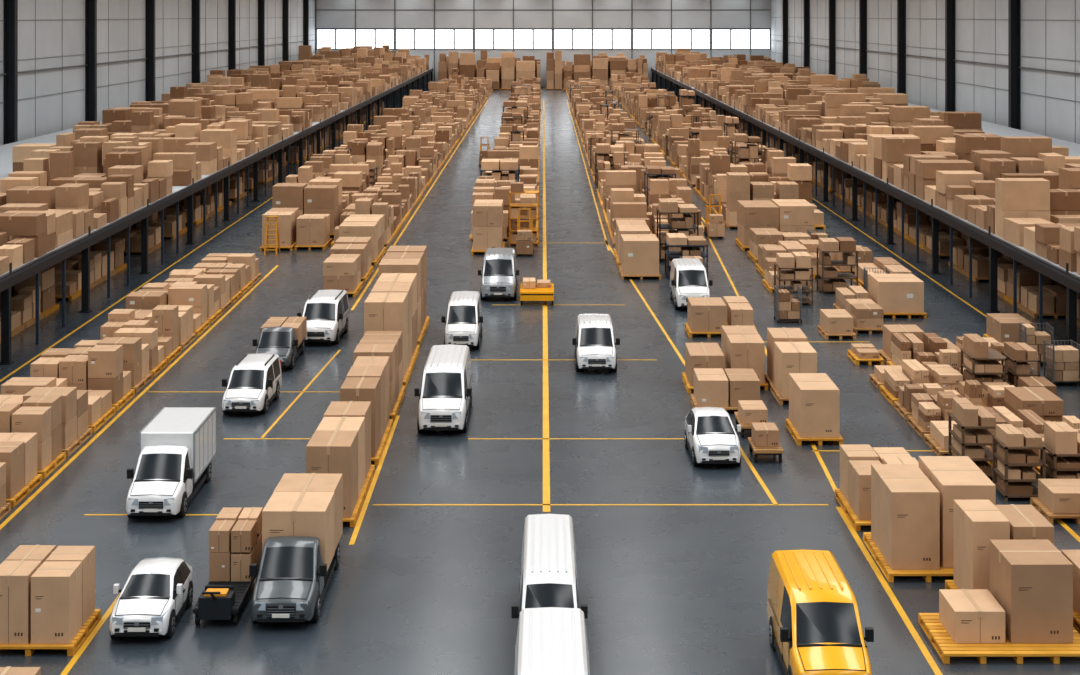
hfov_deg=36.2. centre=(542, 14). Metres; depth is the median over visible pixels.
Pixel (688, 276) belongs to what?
delivery van
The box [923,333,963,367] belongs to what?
cardboard boxes
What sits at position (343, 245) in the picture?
wooden pallet
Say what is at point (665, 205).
storage rack
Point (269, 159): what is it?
cardboard boxes
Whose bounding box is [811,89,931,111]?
cardboard boxes
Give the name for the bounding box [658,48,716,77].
cardboard boxes
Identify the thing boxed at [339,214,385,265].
cardboard boxes
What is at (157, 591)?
hatchback car
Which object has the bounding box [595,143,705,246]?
cardboard boxes
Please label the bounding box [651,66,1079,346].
deck
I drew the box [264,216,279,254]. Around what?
step ladder
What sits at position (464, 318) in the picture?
delivery van
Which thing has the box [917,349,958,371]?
cardboard boxes
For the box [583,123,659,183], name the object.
cardboard boxes
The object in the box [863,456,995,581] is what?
wooden pallet
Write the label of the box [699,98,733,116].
cardboard boxes
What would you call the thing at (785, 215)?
wooden pallet
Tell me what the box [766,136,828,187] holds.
cardboard boxes
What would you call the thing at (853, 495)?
wooden pallet
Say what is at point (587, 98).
cardboard boxes
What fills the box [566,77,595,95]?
cardboard boxes
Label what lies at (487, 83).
cardboard boxes
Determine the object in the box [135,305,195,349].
wooden pallet
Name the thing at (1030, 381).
cardboard box
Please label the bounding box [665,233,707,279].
storage rack
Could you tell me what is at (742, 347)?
wooden pallet
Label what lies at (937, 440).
wooden pallet
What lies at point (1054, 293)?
cardboard boxes
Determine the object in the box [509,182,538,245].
storage rack
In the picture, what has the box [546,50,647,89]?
cardboard boxes
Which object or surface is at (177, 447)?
box truck
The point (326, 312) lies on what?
van
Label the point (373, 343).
wooden pallet
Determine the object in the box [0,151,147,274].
cardboard boxes
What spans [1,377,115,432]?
wooden pallet
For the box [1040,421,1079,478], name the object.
storage rack
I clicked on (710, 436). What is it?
hatchback car
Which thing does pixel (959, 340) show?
wooden pallet
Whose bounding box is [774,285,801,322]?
roll cage
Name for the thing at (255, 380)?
van
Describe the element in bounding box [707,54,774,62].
cardboard boxes
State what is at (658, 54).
cardboard boxes
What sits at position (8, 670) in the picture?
wooden pallet
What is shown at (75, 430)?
wooden pallet
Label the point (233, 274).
wooden pallet
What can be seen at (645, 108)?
cardboard boxes
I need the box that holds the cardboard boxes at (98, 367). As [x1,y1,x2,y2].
[30,345,134,410]
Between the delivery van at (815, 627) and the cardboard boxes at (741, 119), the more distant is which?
the cardboard boxes at (741, 119)
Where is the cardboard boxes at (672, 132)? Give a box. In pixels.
[652,107,739,173]
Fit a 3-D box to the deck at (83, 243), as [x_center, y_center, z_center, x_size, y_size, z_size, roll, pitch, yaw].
[-39.330,14.550,228.955,26.900,4.900,337.910,0,0,0]
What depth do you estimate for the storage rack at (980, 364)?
72.06 m
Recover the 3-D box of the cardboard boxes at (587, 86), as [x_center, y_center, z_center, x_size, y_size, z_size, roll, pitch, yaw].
[8.550,14.714,323.360,6.820,4.573,44.641,0,0,0]
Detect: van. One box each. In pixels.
[222,353,281,413]
[297,289,349,343]
[414,344,471,432]
[441,291,482,348]
[478,247,518,299]
[511,514,587,617]
[514,607,589,674]
[572,313,619,371]
[670,258,712,309]
[767,549,873,674]
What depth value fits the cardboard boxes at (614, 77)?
357.23 m
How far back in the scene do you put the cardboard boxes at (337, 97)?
216.25 m
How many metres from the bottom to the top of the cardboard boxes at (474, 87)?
3.402 m
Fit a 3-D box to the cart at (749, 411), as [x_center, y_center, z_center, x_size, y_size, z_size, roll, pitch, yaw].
[8.550,16.444,67.400,1.200,1.112,2.400,0,0,0]
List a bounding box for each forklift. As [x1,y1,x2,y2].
[479,137,489,165]
[516,209,533,254]
[704,194,724,236]
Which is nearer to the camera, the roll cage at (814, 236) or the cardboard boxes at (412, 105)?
the roll cage at (814, 236)
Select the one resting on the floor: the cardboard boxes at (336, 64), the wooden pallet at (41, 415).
the wooden pallet at (41, 415)
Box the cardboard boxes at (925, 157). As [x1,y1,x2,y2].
[827,118,1064,209]
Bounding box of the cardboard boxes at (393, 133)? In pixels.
[340,114,420,164]
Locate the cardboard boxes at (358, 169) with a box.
[286,138,387,212]
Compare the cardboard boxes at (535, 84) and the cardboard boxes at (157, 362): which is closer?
the cardboard boxes at (157, 362)
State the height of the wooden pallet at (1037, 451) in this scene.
1.278 m
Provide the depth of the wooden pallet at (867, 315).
88.04 m
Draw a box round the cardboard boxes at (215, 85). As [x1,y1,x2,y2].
[152,74,285,103]
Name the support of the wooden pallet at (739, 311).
on the floor
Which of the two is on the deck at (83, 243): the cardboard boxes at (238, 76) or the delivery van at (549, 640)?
the cardboard boxes at (238, 76)
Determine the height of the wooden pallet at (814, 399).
2.196 m
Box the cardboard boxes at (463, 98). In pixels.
[444,89,480,123]
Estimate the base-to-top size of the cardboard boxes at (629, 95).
5.628 m
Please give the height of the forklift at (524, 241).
3.220 m
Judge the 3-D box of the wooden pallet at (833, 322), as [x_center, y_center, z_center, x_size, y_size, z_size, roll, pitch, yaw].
[15.600,16.422,87.740,1.600,1.157,2.680,0,0,0]
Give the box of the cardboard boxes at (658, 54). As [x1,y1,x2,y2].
[655,52,698,70]
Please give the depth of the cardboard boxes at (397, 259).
87.18 m
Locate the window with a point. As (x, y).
(355, 28)
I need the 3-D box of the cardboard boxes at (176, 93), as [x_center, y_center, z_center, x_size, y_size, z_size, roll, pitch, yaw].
[-42.927,10.716,179.498,10.940,3.966,44.597,0,0,0]
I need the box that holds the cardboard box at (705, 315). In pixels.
[685,297,725,337]
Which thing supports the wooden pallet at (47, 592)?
on the floor
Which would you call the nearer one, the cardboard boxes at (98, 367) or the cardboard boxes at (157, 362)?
the cardboard boxes at (98, 367)
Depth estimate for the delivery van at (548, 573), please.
44.73 m
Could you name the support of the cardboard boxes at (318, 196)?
on the floor
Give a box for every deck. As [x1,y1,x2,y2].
[0,68,432,364]
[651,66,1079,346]
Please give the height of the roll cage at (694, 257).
1.947 m
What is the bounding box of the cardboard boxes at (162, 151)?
[22,108,262,202]
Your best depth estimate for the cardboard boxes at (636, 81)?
341.29 m
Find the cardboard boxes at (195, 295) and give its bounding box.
[126,284,209,336]
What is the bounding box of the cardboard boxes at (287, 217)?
[260,208,298,250]
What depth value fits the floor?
60.39 m
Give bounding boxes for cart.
[193,507,262,623]
[520,277,553,304]
[734,400,768,436]
[748,422,783,461]
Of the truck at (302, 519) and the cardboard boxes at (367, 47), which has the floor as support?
the truck at (302, 519)
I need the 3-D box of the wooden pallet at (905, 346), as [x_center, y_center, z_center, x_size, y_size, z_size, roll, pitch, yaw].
[17.318,16.159,78.469,1.376,1.682,2.695,0,0,0]
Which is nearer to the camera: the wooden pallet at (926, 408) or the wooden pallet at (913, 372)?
the wooden pallet at (926, 408)
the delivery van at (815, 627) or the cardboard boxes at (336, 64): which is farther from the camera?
the cardboard boxes at (336, 64)
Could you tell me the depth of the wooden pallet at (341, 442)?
56.44 m
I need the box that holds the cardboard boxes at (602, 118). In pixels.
[576,100,634,145]
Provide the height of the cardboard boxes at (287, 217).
2.588 m
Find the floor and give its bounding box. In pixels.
[0,87,1079,674]
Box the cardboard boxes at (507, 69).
[438,50,540,89]
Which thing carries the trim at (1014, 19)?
attached to the wall at (970, 35)
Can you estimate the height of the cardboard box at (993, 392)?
1.238 m
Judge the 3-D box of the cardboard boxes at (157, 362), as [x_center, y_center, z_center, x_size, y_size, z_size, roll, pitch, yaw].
[-20.210,15.964,78.800,3.920,2.072,2.739,0,0,0]
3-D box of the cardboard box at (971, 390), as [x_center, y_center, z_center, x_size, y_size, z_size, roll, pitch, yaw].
[17.893,16.268,70.358,1.499,1.464,2.228,0,0,0]
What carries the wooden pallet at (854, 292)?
on the floor
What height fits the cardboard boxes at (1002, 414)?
1.425 m
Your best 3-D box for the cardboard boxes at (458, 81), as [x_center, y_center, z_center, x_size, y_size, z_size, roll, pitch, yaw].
[-19.250,14.273,336.500,6.020,5.453,44.920,0,0,0]
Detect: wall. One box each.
[0,0,314,145]
[316,0,770,86]
[771,0,1079,143]
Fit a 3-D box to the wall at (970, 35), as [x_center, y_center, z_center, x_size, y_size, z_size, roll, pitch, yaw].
[54.200,4.500,189.500,0.400,25.000,403.000,0,0,0]
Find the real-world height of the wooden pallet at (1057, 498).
0.987 m
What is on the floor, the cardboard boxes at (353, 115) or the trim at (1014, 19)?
the cardboard boxes at (353, 115)
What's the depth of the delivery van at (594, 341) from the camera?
79.03 m
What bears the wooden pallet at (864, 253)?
on the floor
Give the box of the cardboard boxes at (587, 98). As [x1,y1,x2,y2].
[571,86,619,122]
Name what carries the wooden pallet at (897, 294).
on the floor
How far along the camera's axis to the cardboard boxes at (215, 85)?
228.40 m
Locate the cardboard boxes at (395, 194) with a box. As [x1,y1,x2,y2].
[331,155,429,246]
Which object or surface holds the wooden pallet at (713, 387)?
on the floor
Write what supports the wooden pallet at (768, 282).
on the floor
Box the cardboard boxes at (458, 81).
[428,68,465,96]
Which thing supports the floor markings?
on the floor
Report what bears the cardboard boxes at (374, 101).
on the floor
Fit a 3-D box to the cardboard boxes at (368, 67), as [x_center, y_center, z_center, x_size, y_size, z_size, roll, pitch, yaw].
[-31.620,10.549,313.524,10.455,4.300,44.591,0,0,0]
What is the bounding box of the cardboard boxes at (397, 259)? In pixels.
[378,245,428,344]
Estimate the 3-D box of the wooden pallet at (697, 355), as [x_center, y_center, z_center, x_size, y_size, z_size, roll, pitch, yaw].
[7.400,16.156,75.690,1.800,1.689,3.180,0,0,0]
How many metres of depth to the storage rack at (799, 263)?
96.64 m
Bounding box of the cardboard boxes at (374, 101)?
[350,101,383,122]
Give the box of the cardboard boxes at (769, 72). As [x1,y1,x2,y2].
[739,67,831,79]
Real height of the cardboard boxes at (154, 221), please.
2.525 m
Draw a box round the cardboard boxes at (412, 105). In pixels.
[383,96,441,123]
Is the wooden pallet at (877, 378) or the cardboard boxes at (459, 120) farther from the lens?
the cardboard boxes at (459, 120)
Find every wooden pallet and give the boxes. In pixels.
[0,387,91,456]
[0,395,65,478]
[0,432,41,507]
[0,462,10,519]
[0,545,100,655]
[0,666,40,674]
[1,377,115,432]
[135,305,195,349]
[142,281,221,323]
[164,271,231,312]
[169,269,241,303]
[193,263,252,294]
[201,253,260,284]
[306,401,374,527]
[330,237,373,281]
[340,356,392,465]
[353,331,405,420]
[614,219,649,266]
[682,342,723,392]
[690,368,759,411]
[721,325,767,389]
[723,296,752,325]
[735,199,813,250]
[747,228,810,262]
[755,239,828,278]
[762,258,810,292]
[765,327,816,404]
[786,373,842,445]
[817,309,855,339]
[829,245,871,273]
[833,285,867,308]
[835,444,918,530]
[845,299,883,333]
[847,343,883,364]
[853,257,911,287]
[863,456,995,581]
[869,274,926,317]
[869,365,901,389]
[878,324,924,363]
[879,359,928,405]
[887,333,923,364]
[894,383,942,419]
[907,391,958,438]
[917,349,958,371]
[918,539,1079,663]
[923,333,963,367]
[924,421,956,455]
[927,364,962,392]
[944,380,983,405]
[956,336,962,348]
[964,337,997,355]
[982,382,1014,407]
[983,313,1032,342]
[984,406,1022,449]
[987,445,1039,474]
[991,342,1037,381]
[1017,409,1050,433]
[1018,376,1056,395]
[1030,479,1079,523]
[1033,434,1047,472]
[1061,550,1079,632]
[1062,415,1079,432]
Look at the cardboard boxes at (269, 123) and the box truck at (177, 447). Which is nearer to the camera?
the box truck at (177, 447)
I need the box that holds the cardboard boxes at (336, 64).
[250,58,353,73]
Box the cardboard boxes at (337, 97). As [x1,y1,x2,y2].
[246,76,365,118]
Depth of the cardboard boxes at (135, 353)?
74.81 m
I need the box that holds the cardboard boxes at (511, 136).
[493,123,539,178]
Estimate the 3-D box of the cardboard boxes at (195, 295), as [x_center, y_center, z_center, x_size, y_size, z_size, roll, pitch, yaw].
[-20.233,15.861,88.816,3.967,2.278,3.288,0,0,0]
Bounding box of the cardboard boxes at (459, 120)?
[427,108,469,147]
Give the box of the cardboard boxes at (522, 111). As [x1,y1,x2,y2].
[501,99,540,145]
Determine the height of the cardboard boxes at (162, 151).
4.054 m
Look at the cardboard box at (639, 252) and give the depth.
106.04 m
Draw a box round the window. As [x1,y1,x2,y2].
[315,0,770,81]
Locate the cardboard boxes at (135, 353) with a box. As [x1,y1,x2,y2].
[97,337,152,393]
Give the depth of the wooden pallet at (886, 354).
80.94 m
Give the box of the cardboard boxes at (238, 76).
[202,64,328,86]
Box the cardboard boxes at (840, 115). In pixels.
[762,93,929,151]
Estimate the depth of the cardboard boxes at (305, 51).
355.75 m
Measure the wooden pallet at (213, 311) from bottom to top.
2.028 m
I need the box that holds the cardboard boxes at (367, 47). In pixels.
[354,46,371,49]
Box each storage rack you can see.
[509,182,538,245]
[657,198,698,261]
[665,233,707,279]
[774,251,812,305]
[817,237,857,293]
[948,398,998,480]
[961,333,1007,383]
[993,424,1045,501]
[1001,342,1039,386]
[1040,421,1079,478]
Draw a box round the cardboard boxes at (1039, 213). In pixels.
[946,168,1079,274]
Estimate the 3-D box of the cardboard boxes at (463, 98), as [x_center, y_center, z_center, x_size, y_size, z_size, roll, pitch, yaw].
[-13.450,15.197,278.500,4.220,3.606,44.920,0,0,0]
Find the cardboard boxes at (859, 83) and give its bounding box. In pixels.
[772,74,894,97]
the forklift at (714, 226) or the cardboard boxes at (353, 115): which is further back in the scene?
the cardboard boxes at (353, 115)
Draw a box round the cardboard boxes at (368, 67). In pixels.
[340,57,412,86]
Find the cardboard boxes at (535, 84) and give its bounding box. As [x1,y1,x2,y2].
[516,78,540,105]
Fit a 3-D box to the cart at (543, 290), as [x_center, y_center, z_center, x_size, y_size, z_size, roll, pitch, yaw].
[-0.351,16.369,97.992,2.000,1.262,3.200,0,0,0]
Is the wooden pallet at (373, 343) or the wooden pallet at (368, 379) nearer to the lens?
the wooden pallet at (368, 379)
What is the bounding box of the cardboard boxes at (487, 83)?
[473,77,492,94]
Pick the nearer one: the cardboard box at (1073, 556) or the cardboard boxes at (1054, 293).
the cardboard box at (1073, 556)
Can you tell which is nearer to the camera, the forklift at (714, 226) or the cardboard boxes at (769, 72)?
the forklift at (714, 226)
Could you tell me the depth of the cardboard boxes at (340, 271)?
99.54 m
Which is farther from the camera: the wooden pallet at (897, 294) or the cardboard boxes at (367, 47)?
the cardboard boxes at (367, 47)
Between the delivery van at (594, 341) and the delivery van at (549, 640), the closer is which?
the delivery van at (549, 640)
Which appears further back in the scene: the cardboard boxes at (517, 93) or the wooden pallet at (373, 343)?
the cardboard boxes at (517, 93)
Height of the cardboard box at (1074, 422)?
1.040 m
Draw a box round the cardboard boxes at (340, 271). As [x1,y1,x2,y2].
[323,254,362,296]
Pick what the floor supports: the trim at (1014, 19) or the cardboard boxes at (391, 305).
the cardboard boxes at (391, 305)
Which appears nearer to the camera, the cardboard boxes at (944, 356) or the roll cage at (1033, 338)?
the cardboard boxes at (944, 356)
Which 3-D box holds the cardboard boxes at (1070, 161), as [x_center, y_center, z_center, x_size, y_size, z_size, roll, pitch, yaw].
[39.111,11.335,112.461,5.283,2.728,44.581,0,0,0]
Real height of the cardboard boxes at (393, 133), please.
4.579 m
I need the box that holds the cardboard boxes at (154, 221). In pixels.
[110,171,252,254]
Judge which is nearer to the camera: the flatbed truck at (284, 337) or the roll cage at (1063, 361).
the roll cage at (1063, 361)
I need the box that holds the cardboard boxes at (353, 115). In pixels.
[309,114,356,149]
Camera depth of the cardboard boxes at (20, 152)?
144.83 m
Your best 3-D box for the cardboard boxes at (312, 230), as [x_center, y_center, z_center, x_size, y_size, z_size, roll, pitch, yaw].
[-16.900,15.867,121.490,2.200,2.266,4.180,0,0,0]
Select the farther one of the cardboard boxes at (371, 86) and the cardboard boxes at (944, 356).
the cardboard boxes at (371, 86)
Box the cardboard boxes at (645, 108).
[634,89,700,140]
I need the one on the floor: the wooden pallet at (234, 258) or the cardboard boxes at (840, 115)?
the wooden pallet at (234, 258)
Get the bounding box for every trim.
[0,0,314,144]
[771,0,1079,142]
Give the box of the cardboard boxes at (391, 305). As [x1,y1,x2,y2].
[364,273,419,385]
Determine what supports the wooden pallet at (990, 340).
on the floor
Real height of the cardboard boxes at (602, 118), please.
4.362 m
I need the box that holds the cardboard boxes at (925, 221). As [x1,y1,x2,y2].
[828,164,965,254]
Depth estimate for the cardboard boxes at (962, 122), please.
162.36 m
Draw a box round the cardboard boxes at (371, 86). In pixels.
[297,70,392,99]
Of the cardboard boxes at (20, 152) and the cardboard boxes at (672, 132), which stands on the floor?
the cardboard boxes at (672, 132)
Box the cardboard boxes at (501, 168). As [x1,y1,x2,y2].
[469,145,538,240]
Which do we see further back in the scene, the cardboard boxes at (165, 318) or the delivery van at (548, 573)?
the cardboard boxes at (165, 318)
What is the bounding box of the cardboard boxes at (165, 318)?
[100,305,181,363]
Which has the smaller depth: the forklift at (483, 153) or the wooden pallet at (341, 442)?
the wooden pallet at (341, 442)
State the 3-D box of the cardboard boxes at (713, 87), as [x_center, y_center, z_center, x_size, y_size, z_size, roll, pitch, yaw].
[30.959,10.798,264.508,9.784,3.801,44.654,0,0,0]
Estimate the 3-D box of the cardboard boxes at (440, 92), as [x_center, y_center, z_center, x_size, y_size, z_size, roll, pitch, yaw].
[-19.250,14.725,291.500,6.020,4.550,44.920,0,0,0]
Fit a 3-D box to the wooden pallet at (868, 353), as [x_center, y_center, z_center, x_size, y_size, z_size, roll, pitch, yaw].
[15.881,16.687,81.287,1.361,0.625,2.402,0,0,0]
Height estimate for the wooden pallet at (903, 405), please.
1.322 m
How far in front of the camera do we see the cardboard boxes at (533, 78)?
350.49 m
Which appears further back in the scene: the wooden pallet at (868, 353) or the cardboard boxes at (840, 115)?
the cardboard boxes at (840, 115)
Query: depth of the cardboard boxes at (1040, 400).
66.73 m
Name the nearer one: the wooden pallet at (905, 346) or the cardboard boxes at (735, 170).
the wooden pallet at (905, 346)
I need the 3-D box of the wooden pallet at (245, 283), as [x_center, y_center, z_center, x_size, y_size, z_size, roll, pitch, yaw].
[-20.013,16.172,102.019,3.527,1.657,3.418,0,0,0]
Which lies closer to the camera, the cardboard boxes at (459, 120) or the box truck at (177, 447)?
the box truck at (177, 447)
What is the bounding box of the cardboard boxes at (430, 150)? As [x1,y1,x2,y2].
[396,124,453,183]
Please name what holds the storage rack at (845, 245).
on the floor
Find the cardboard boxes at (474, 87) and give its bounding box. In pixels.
[465,80,488,106]
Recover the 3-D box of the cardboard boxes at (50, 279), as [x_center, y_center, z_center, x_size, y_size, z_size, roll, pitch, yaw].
[-31.000,15.780,94.500,5.920,2.439,44.920,0,0,0]
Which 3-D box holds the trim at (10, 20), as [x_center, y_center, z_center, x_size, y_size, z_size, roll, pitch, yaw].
[-53.434,4.500,189.900,1.129,25.000,403.800,0,0,0]
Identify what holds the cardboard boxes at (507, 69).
on the floor
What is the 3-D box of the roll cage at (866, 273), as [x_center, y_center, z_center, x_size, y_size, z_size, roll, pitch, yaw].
[19.836,16.050,98.099,1.360,1.900,1.380,0,0,3]
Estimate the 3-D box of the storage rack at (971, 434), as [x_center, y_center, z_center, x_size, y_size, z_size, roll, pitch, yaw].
[15.975,15.700,61.242,1.349,2.600,2.038,0,0,0]
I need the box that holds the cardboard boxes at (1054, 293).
[939,235,1079,326]
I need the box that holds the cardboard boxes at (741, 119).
[728,117,773,143]
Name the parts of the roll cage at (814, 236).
cage frame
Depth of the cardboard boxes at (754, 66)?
342.45 m
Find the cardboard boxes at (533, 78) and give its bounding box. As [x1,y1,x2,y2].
[519,77,540,88]
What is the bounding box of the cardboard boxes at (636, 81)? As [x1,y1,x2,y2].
[612,76,649,103]
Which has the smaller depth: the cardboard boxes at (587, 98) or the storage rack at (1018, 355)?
the storage rack at (1018, 355)
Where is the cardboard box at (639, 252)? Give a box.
[619,234,660,279]
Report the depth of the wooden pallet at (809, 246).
108.05 m
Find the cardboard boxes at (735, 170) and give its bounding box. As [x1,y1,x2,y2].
[682,133,825,228]
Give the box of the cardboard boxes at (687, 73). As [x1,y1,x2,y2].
[674,61,738,86]
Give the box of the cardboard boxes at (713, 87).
[694,68,774,100]
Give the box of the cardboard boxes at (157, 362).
[74,328,166,376]
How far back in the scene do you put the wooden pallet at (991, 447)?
62.35 m
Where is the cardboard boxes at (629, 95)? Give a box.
[622,83,678,118]
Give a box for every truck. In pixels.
[126,407,215,517]
[249,473,342,621]
[253,316,306,368]
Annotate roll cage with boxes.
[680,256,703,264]
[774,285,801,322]
[807,229,829,253]
[864,267,889,298]
[1019,322,1053,362]
[1043,340,1079,384]
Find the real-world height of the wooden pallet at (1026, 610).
2.392 m
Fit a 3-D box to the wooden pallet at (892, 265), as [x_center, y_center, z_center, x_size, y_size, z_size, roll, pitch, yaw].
[21.200,16.271,102.990,2.600,1.459,6.180,0,0,0]
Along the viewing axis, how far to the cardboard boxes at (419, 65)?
359.42 m
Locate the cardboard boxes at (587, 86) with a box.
[568,79,604,106]
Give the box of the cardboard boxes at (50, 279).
[0,238,126,343]
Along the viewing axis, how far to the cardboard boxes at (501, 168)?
140.27 m
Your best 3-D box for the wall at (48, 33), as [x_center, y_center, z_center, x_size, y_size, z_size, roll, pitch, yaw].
[-54.200,4.500,189.500,0.400,25.000,403.000,0,0,0]
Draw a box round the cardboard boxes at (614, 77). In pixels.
[609,72,644,91]
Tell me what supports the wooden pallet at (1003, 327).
on the floor
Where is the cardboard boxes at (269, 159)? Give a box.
[239,136,316,183]
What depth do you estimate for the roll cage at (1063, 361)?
75.58 m
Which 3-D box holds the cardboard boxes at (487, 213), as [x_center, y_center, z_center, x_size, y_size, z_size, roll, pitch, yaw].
[-3.950,15.272,119.240,2.300,3.457,4.680,0,0,0]
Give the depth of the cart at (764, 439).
62.98 m
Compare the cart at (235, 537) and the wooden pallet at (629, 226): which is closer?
the cart at (235, 537)
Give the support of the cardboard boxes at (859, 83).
on the deck at (1071, 280)
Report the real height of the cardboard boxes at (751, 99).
3.593 m
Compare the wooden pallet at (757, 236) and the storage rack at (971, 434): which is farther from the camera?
the wooden pallet at (757, 236)
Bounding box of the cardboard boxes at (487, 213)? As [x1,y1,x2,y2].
[471,199,504,254]
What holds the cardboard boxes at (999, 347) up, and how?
on the floor
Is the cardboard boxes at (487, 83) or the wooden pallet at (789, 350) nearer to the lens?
the wooden pallet at (789, 350)
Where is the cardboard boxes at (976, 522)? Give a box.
[945,500,1053,589]
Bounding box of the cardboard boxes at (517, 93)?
[509,82,540,121]
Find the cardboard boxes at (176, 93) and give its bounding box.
[102,86,222,131]
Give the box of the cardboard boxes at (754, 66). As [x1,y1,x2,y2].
[710,54,809,73]
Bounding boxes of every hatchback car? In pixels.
[109,557,192,637]
[684,407,740,465]
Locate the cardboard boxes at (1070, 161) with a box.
[1052,146,1079,167]
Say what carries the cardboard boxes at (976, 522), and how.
on the floor
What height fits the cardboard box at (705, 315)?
1.689 m
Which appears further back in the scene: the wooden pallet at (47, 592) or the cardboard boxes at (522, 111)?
the cardboard boxes at (522, 111)
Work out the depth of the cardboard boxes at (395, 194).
139.38 m
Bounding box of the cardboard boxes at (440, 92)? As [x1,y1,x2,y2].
[410,83,454,108]
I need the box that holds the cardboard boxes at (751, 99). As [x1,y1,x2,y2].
[722,81,824,120]
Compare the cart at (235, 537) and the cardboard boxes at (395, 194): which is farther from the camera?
the cardboard boxes at (395, 194)
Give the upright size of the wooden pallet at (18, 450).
1.900 m
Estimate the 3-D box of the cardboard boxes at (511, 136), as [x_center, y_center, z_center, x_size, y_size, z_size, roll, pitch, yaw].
[-2.975,14.676,191.500,5.170,4.649,44.920,0,0,0]
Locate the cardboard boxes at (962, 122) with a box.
[930,111,990,133]
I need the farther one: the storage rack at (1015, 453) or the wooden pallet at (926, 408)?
the wooden pallet at (926, 408)
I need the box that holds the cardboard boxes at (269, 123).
[168,92,325,148]
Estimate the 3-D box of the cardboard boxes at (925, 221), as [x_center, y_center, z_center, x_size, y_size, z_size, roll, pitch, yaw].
[30.750,15.766,139.163,6.420,2.467,44.246,0,0,0]
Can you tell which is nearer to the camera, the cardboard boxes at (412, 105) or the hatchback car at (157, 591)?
the hatchback car at (157, 591)
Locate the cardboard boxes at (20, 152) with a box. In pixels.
[12,120,131,171]
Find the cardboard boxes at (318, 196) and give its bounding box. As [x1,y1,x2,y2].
[272,178,341,234]
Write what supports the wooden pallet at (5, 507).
on the floor
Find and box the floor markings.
[0,100,1079,674]
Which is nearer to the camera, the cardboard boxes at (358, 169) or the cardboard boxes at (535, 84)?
the cardboard boxes at (358, 169)
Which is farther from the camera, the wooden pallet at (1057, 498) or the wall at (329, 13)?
the wall at (329, 13)
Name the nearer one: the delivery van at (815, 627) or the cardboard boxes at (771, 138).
the delivery van at (815, 627)
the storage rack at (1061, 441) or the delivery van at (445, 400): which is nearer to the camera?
the storage rack at (1061, 441)
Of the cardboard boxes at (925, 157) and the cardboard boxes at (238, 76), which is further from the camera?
the cardboard boxes at (238, 76)
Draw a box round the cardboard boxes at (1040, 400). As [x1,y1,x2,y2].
[1004,387,1062,421]
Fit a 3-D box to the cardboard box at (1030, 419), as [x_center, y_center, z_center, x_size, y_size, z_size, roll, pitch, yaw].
[19.548,16.355,64.534,1.671,1.290,2.744,0,0,0]
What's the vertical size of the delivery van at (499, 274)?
2.546 m
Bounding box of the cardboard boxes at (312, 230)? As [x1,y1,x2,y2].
[294,214,331,249]
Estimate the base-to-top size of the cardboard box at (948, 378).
1.316 m
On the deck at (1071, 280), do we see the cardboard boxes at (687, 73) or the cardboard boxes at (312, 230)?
the cardboard boxes at (687, 73)
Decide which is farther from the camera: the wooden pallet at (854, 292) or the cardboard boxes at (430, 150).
the cardboard boxes at (430, 150)
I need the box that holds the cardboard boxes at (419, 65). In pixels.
[374,45,427,76]
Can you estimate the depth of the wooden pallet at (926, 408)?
66.91 m
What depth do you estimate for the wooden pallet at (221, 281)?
94.89 m
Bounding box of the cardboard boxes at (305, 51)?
[298,45,373,62]

